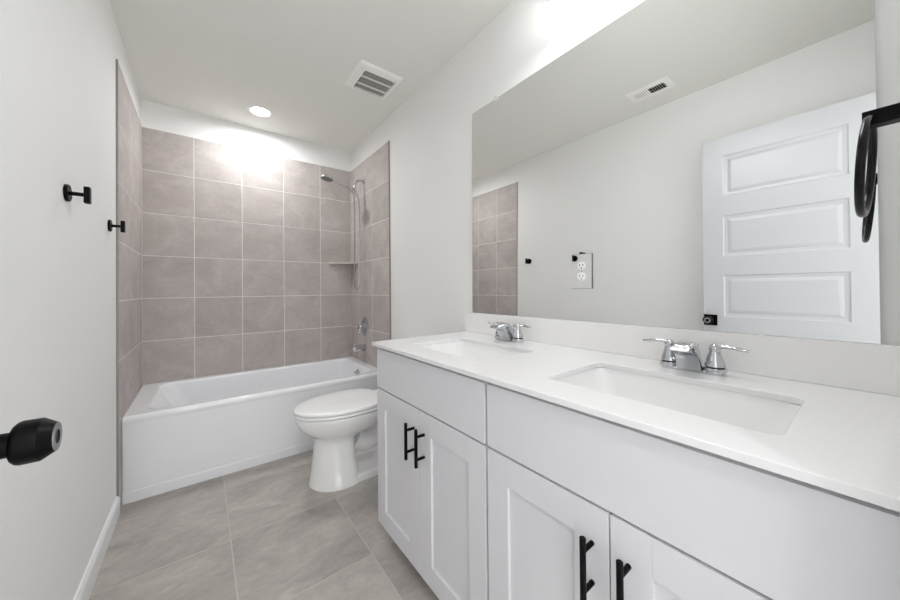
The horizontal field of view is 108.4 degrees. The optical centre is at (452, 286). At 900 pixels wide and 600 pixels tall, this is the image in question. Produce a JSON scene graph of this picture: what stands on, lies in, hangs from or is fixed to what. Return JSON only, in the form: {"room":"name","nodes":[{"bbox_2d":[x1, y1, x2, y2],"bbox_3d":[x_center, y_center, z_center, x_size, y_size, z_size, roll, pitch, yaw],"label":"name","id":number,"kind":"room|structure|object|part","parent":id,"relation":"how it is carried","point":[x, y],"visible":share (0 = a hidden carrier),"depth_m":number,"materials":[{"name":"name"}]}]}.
{"room":"bathroom","nodes":[
{"label":"bathroom","id":0,"kind":"room"},
{"bbox_2d":[0,0,140,599],"bbox_3d":[-1.250,-0.111,0.974,0.120,2.440,3.398,0,-1,-38],"label":"wall","id":1,"kind":"structure","parent":0,"point":[58,58],"depth_m":0.94,"materials":[{"name":"white paint"}]},
{"bbox_2d":[63,184,90,203],"bbox_3d":[-1.183,-0.293,1.027,0.053,0.053,0.053,0,-1,-38],"label":"robe hook","id":2,"kind":"object","parent":1,"relation":"attached to","point":[67,191],"visible":1,"depth_m":1.02,"materials":[{"name":"black metal"}]},
{"bbox_3d":[-1.184,-0.293,1.026,0.034,0.012,0.012,0,-1,-38],"label":"post","id":3,"kind":"part","parent":2,"relation":"part of","materials":[{"name":"black metal"}]},
{"bbox_2d":[73,496,119,599],"bbox_3d":[-0.932,1.059,0.676,0.014,0.090,2.323,0,-1,-38],"label":"baseboard","id":4,"kind":"structure","parent":1,"relation":"attached to","point":[84,590],"depth_m":1.27,"materials":[{"name":"white paint"}]},
{"bbox_2d":[107,220,124,232],"bbox_3d":[-1.543,-0.280,1.494,0.053,0.053,0.053,0,-1,-38],"label":"robe hook","id":5,"kind":"object","parent":1,"relation":"attached to","point":[110,225],"visible":1,"depth_m":1.49,"materials":[{"name":"black metal"}]},
{"bbox_2d":[118,63,141,507],"bbox_3d":[-1.907,-0.001,1.930,0.007,2.246,0.819,0,-1,-38],"label":"tiled wall","id":6,"kind":"structure","parent":1,"relation":"attached to","point":[129,125],"depth_m":1.85,"materials":[{"name":"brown tile"}]},
{"bbox_2d":[116,59,118,495],"bbox_3d":[-1.655,-0.007,1.605,0.008,2.250,0.004,0,-1,-38],"label":"trim","id":7,"kind":"structure","parent":6,"relation":"attached to","point":[117,236],"depth_m":1.60,"materials":[{"name":"grey metal"}]},
{"bbox_2d":[141,99,351,385],"bbox_3d":[-1.611,-0.095,2.765,1.494,2.440,0.120,0,-1,-38],"label":"wall","id":8,"kind":"structure","parent":0,"point":[156,116],"depth_m":2.61,"materials":[{"name":"white paint"}]},
{"bbox_2d":[142,127,350,384],"bbox_3d":[-1.574,-0.222,2.713,1.478,1.800,0.010,0,-1,-38],"label":"tiled wall","id":9,"kind":"structure","parent":8,"relation":"attached to","point":[239,245],"depth_m":2.59,"materials":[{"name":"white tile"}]},
{"bbox_2d":[329,262,358,264],"bbox_3d":[-1.007,-0.222,3.017,0.208,0.020,0.201,0,-1,-38],"label":"corner shelf","id":10,"kind":"object","parent":9,"relation":"attached to","point":[335,263],"visible":0.96,"depth_m":3.02,"materials":[{"name":"tile"}]},
{"bbox_2d":[89,449,438,599],"bbox_3d":[-0.297,1.149,0.848,2.000,0.100,4.732,0,-1,-38],"label":"floor","id":11,"kind":"structure","parent":0,"point":[259,532],"depth_m":1.39,"materials":[{"name":"tile"}]},
{"bbox_2d":[122,357,377,504],"bbox_3d":[-1.333,0.897,2.406,1.476,0.446,0.743,0,-1,-38],"label":"bathtub","id":12,"kind":"object","parent":11,"relation":"on","point":[177,434],"visible":0.72,"depth_m":1.99,"materials":[{"name":"white ceramic"}]},
{"bbox_2d":[293,339,393,491],"bbox_3d":[-0.563,0.743,1.995,0.752,0.735,0.376,0,-1,-38],"label":"toilet","id":13,"kind":"object","parent":11,"relation":"on","point":[340,424],"visible":0.52,"depth_m":1.81,"materials":[{"name":"white ceramic"}]},
{"bbox_3d":[-0.664,0.679,1.918,0.498,0.026,0.376,0,-1,-38],"label":"lid","id":14,"kind":"part","parent":13,"relation":"part of","materials":[{"name":"white plastic"}]},
{"bbox_3d":[-0.663,0.705,1.918,0.494,0.016,0.372,0,-1,-38],"label":"seat","id":15,"kind":"part","parent":13,"relation":"part of","materials":[{"name":"white plastic"}]},
{"bbox_2d":[377,348,488,599],"bbox_3d":[0.080,0.677,1.316,0.582,0.845,0.696,0,-1,-38],"label":"vanity cabinet","id":16,"kind":"object","parent":11,"relation":"on","point":[433,459],"visible":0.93,"depth_m":1.09,"materials":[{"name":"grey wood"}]},
{"bbox_3d":[-0.216,0.737,1.304,0.019,0.586,0.346,0,-1,-38],"label":"door","id":17,"kind":"part","parent":16,"relation":"part of","materials":[{"name":"white paint"}]},
{"bbox_3d":[-0.155,0.556,1.177,0.040,0.130,0.012,0,-1,-38],"label":"handle","id":18,"kind":"part","parent":16,"relation":"part of","materials":[{"name":"black metal"}]},
{"bbox_3d":[-0.113,0.555,1.122,0.040,0.130,0.012,0,-1,-38],"label":"handle","id":19,"kind":"part","parent":16,"relation":"part of","materials":[{"name":"black metal"}]},
{"bbox_3d":[-0.114,0.352,1.171,0.020,0.168,0.690,0,-1,-38],"label":"drawer","id":20,"kind":"part","parent":16,"relation":"part of","materials":[{"name":"white paint"}]},
{"bbox_3d":[-0.004,0.733,1.030,0.019,0.586,0.341,0,-1,-38],"label":"door","id":21,"kind":"part","parent":16,"relation":"part of","materials":[{"name":"white paint"}]},
{"bbox_2d":[487,383,899,599],"bbox_3d":[0.505,0.669,0.765,0.582,0.845,0.688,0,-1,-38],"label":"vanity cabinet","id":22,"kind":"object","parent":11,"relation":"on","point":[582,506],"visible":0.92,"depth_m":0.56,"materials":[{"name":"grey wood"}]},
{"bbox_3d":[0.207,0.729,0.756,0.019,0.586,0.332,0,-1,-38],"label":"door","id":23,"kind":"part","parent":22,"relation":"part of","materials":[{"name":"white paint"}]},
{"bbox_3d":[0.263,0.548,0.634,0.040,0.130,0.012,0,-1,-38],"label":"handle","id":24,"kind":"part","parent":22,"relation":"part of","materials":[{"name":"black metal"}]},
{"bbox_3d":[0.306,0.548,0.579,0.040,0.130,0.012,0,-1,-38],"label":"handle","id":25,"kind":"part","parent":22,"relation":"part of","materials":[{"name":"black metal"}]},
{"bbox_2d":[372,331,899,511],"bbox_3d":[0.295,0.243,1.054,0.566,0.015,1.405,0,-1,-38],"label":"countertop","id":26,"kind":"structure","parent":22,"relation":"on","point":[844,441],"depth_m":0.60,"materials":[{"name":"white stone"}]},
{"bbox_2d":[421,341,524,360],"bbox_3d":[0.069,0.327,1.287,0.317,0.146,0.476,0,-1,-38],"label":"sink","id":27,"kind":"object","parent":26,"relation":"in","point":[479,352],"visible":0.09,"depth_m":1.45,"materials":[{"name":"white ceramic"}]},
{"bbox_2d":[488,322,530,342],"bbox_3d":[0.226,0.196,1.414,0.132,0.086,0.243,0,-1,-38],"label":"faucet","id":28,"kind":"object","parent":26,"relation":"on","point":[506,332],"visible":1,"depth_m":1.39,"materials":[{"name":"silver metal"}]},
{"bbox_3d":[0.222,0.192,1.411,0.122,0.079,0.058,0,-1,-38],"label":"spout","id":29,"kind":"part","parent":28,"relation":"part of","materials":[{"name":"silver metal"}]},
{"bbox_3d":[0.251,0.234,1.433,0.046,0.008,0.144,0,-1,-38],"label":"deck plate","id":30,"kind":"part","parent":28,"relation":"part of","materials":[{"name":"silver metal"}]},
{"bbox_3d":[0.282,0.204,1.391,0.050,0.054,0.050,0,-1,-38],"label":"handle","id":31,"kind":"part","parent":28,"relation":"part of","materials":[{"name":"silver metal"}]},
{"bbox_3d":[0.298,0.168,1.369,0.027,0.020,0.082,0,-1,-38],"label":"lever","id":32,"kind":"part","parent":28,"relation":"part of","materials":[{"name":"silver metal"}]},
{"bbox_2d":[556,367,800,434],"bbox_3d":[0.482,0.319,0.752,0.317,0.146,0.476,0,-1,-38],"label":"sink","id":33,"kind":"object","parent":26,"relation":"in","point":[765,415],"visible":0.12,"depth_m":0.80,"materials":[{"name":"white ceramic"}]},
{"bbox_2d":[643,338,749,375],"bbox_3d":[0.638,0.188,0.879,0.132,0.086,0.243,0,-1,-38],"label":"faucet","id":34,"kind":"object","parent":26,"relation":"on","point":[682,355],"visible":1,"depth_m":0.86,"materials":[{"name":"silver metal"}]},
{"bbox_3d":[0.613,0.162,0.961,0.027,0.020,0.082,0,-1,-38],"label":"lever","id":35,"kind":"part","parent":34,"relation":"part of","materials":[{"name":"silver metal"}]},
{"bbox_3d":[0.630,0.198,0.939,0.050,0.054,0.050,0,-1,-38],"label":"handle","id":36,"kind":"part","parent":34,"relation":"part of","materials":[{"name":"silver metal"}]},
{"bbox_3d":[0.634,0.185,0.876,0.122,0.079,0.058,0,-1,-38],"label":"spout","id":37,"kind":"part","parent":34,"relation":"part of","materials":[{"name":"silver metal"}]},
{"bbox_3d":[0.663,0.227,0.898,0.046,0.008,0.144,0,-1,-38],"label":"deck plate","id":38,"kind":"part","parent":34,"relation":"part of","materials":[{"name":"silver metal"}]},
{"bbox_3d":[0.694,0.197,0.857,0.050,0.054,0.050,0,-1,-38],"label":"handle","id":39,"kind":"part","parent":34,"relation":"part of","materials":[{"name":"silver metal"}]},
{"bbox_3d":[0.710,0.160,0.834,0.027,0.020,0.082,0,-1,-38],"label":"lever","id":40,"kind":"part","parent":34,"relation":"part of","materials":[{"name":"silver metal"}]},
{"bbox_3d":[0.417,0.725,0.484,0.019,0.586,0.348,0,-1,-38],"label":"door","id":41,"kind":"part","parent":22,"relation":"part of","materials":[{"name":"white paint"}]},
{"bbox_2d":[109,0,512,151],"bbox_3d":[-0.320,-1.390,0.867,2.000,0.100,4.732,0,-1,-38],"label":"ceiling","id":42,"kind":"structure","parent":0,"point":[292,59],"depth_m":1.84,"materials":[{"name":"white paint"}]},
{"bbox_2d":[247,105,272,117],"bbox_3d":[-1.441,-1.316,2.440,0.170,0.006,0.170,0,-1,-38],"label":"recessed light","id":43,"kind":"object","parent":42,"relation":"in","point":[260,111],"visible":1,"depth_m":2.43,"materials":[{"name":"white"}]},
{"bbox_2d":[345,59,402,98],"bbox_3d":[-0.506,-1.322,2.093,0.278,0.016,0.280,0,-1,-38],"label":"exhaust fan","id":44,"kind":"object","parent":42,"relation":"attached to","point":[369,78],"visible":1,"depth_m":2.07,"materials":[{"name":"white plastic"}]},
{"bbox_2d":[353,71,394,96],"bbox_3d":[-0.508,-1.315,2.115,0.210,0.003,0.204,0,-1,-38],"label":"grille","id":45,"kind":"object","parent":44,"relation":"attached to","point":[370,82],"depth_m":2.11,"materials":[{"name":"white plastic"}]},
{"bbox_2d":[351,0,899,344],"bbox_3d":[0.029,-0.116,1.960,0.120,2.440,3.398,0,-1,-38],"label":"wall","id":46,"kind":"structure","parent":0,"point":[429,135],"depth_m":1.81,"materials":[{"name":"white paint"}]},
{"bbox_2d":[350,142,389,367],"bbox_3d":[-0.730,-0.005,2.838,0.010,2.246,0.818,0,-1,-38],"label":"tiled wall","id":47,"kind":"structure","parent":46,"relation":"attached to","point":[370,300],"depth_m":2.76,"materials":[{"name":"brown tile"}]},
{"bbox_2d":[351,178,364,194],"bbox_3d":[-0.831,-0.887,2.860,0.118,0.165,0.056,0,-1,-38],"label":"shower fixture","id":48,"kind":"object","parent":47,"relation":"attached to","point":[354,192],"visible":1,"depth_m":2.84,"materials":[{"name":"silver metal"}]},
{"bbox_2d":[320,175,359,288],"bbox_3d":[-0.943,-0.451,2.764,0.333,0.945,0.100,0,-1,-38],"label":"shower","id":49,"kind":"object","parent":48,"relation":"attached to","point":[327,178],"visible":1,"depth_m":2.83,"materials":[{"name":"silver metal"}]},
{"bbox_2d":[351,343,365,351],"bbox_3d":[-0.821,0.533,2.852,0.120,0.078,0.060,0,-1,-38],"label":"tub spout","id":50,"kind":"object","parent":47,"relation":"attached to","point":[362,347],"visible":1,"depth_m":2.83,"materials":[{"name":"silver metal"}]},
{"bbox_2d":[358,317,368,335],"bbox_3d":[-0.803,0.351,2.869,0.069,0.166,0.166,0,-1,-38],"label":"shower valve","id":51,"kind":"object","parent":47,"relation":"attached to","point":[364,326],"visible":1,"depth_m":2.85,"materials":[{"name":"silver metal"}]},
{"bbox_3d":[-0.808,0.373,2.865,0.055,0.100,0.054,0,-1,-38],"label":"lever","id":52,"kind":"part","parent":51,"relation":"part of","materials":[{"name":"silver metal"}]},
{"bbox_2d":[388,140,390,339],"bbox_3d":[-0.480,-0.012,2.512,0.012,2.250,0.004,0,-1,-38],"label":"trim","id":53,"kind":"structure","parent":47,"relation":"attached to","point":[388,140],"depth_m":2.51,"materials":[{"name":"grey metal"}]},
{"bbox_2d":[472,0,880,343],"bbox_3d":[0.512,-0.404,1.219,0.016,1.066,1.314,0,-1,-38],"label":"mirror","id":54,"kind":"object","parent":46,"relation":"attached to","point":[702,153],"visible":1,"depth_m":0.95,"materials":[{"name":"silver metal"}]},
{"bbox_2d":[572,253,592,288],"bbox_3d":[0.491,-0.059,1.229,0.009,0.132,0.081,1,-2,-39],"label":"outlet","id":55,"kind":"object","parent":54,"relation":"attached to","point":[582,264],"visible":1,"depth_m":1.22,"materials":[{"name":"white plastic"}]},
{"bbox_2d":[577,262,585,269],"bbox_3d":[0.490,-0.080,1.228,0.003,0.030,0.034,0,-1,-39],"label":"receptacle","id":56,"kind":"object","parent":55,"relation":"attached to","point":[580,265],"depth_m":1.23,"materials":[{"name":"white plastic"}]},
{"bbox_2d":[577,273,585,280],"bbox_3d":[0.489,-0.039,1.228,0.003,0.030,0.034,0,-1,-39],"label":"receptacle","id":57,"kind":"object","parent":55,"relation":"attached to","point":[580,276],"depth_m":1.23,"materials":[{"name":"white plastic"}]},
{"bbox_2d":[464,312,899,396],"bbox_3d":[0.507,0.182,1.225,0.020,0.104,1.416,0,-1,-38],"label":"backsplash","id":58,"kind":"structure","parent":46,"relation":"attached to","point":[868,367],"depth_m":0.85,"materials":[{"name":"stone"}]},
{"bbox_3d":[0.390,-0.132,0.169,1.494,2.440,0.120,0,-1,-38],"label":"wall","id":59,"kind":"structure","parent":0,"visible":0},
{"bbox_2d":[0,417,61,465],"bbox_3d":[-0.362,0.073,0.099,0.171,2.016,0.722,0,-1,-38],"label":"door knob","id":60,"kind":"object","parent":59,"relation":"in","point":[33,440],"depth_m":0.38,"materials":[{"name":"black metal"}]},
{"bbox_2d":[854,103,899,217],"bbox_3d":[0.721,-0.214,0.541,0.169,0.188,0.064,0,-1,-38],"label":"towel ring","id":61,"kind":"object","parent":59,"relation":"attached to","point":[867,144],"visible":1,"depth_m":0.53,"materials":[{"name":"black metal"}]},
{"bbox_3d":[0.721,-0.284,0.541,0.025,0.025,0.046,0,-1,-38],"label":"arm","id":62,"kind":"part","parent":61,"relation":"part of","materials":[{"name":"black metal"}]}
]}

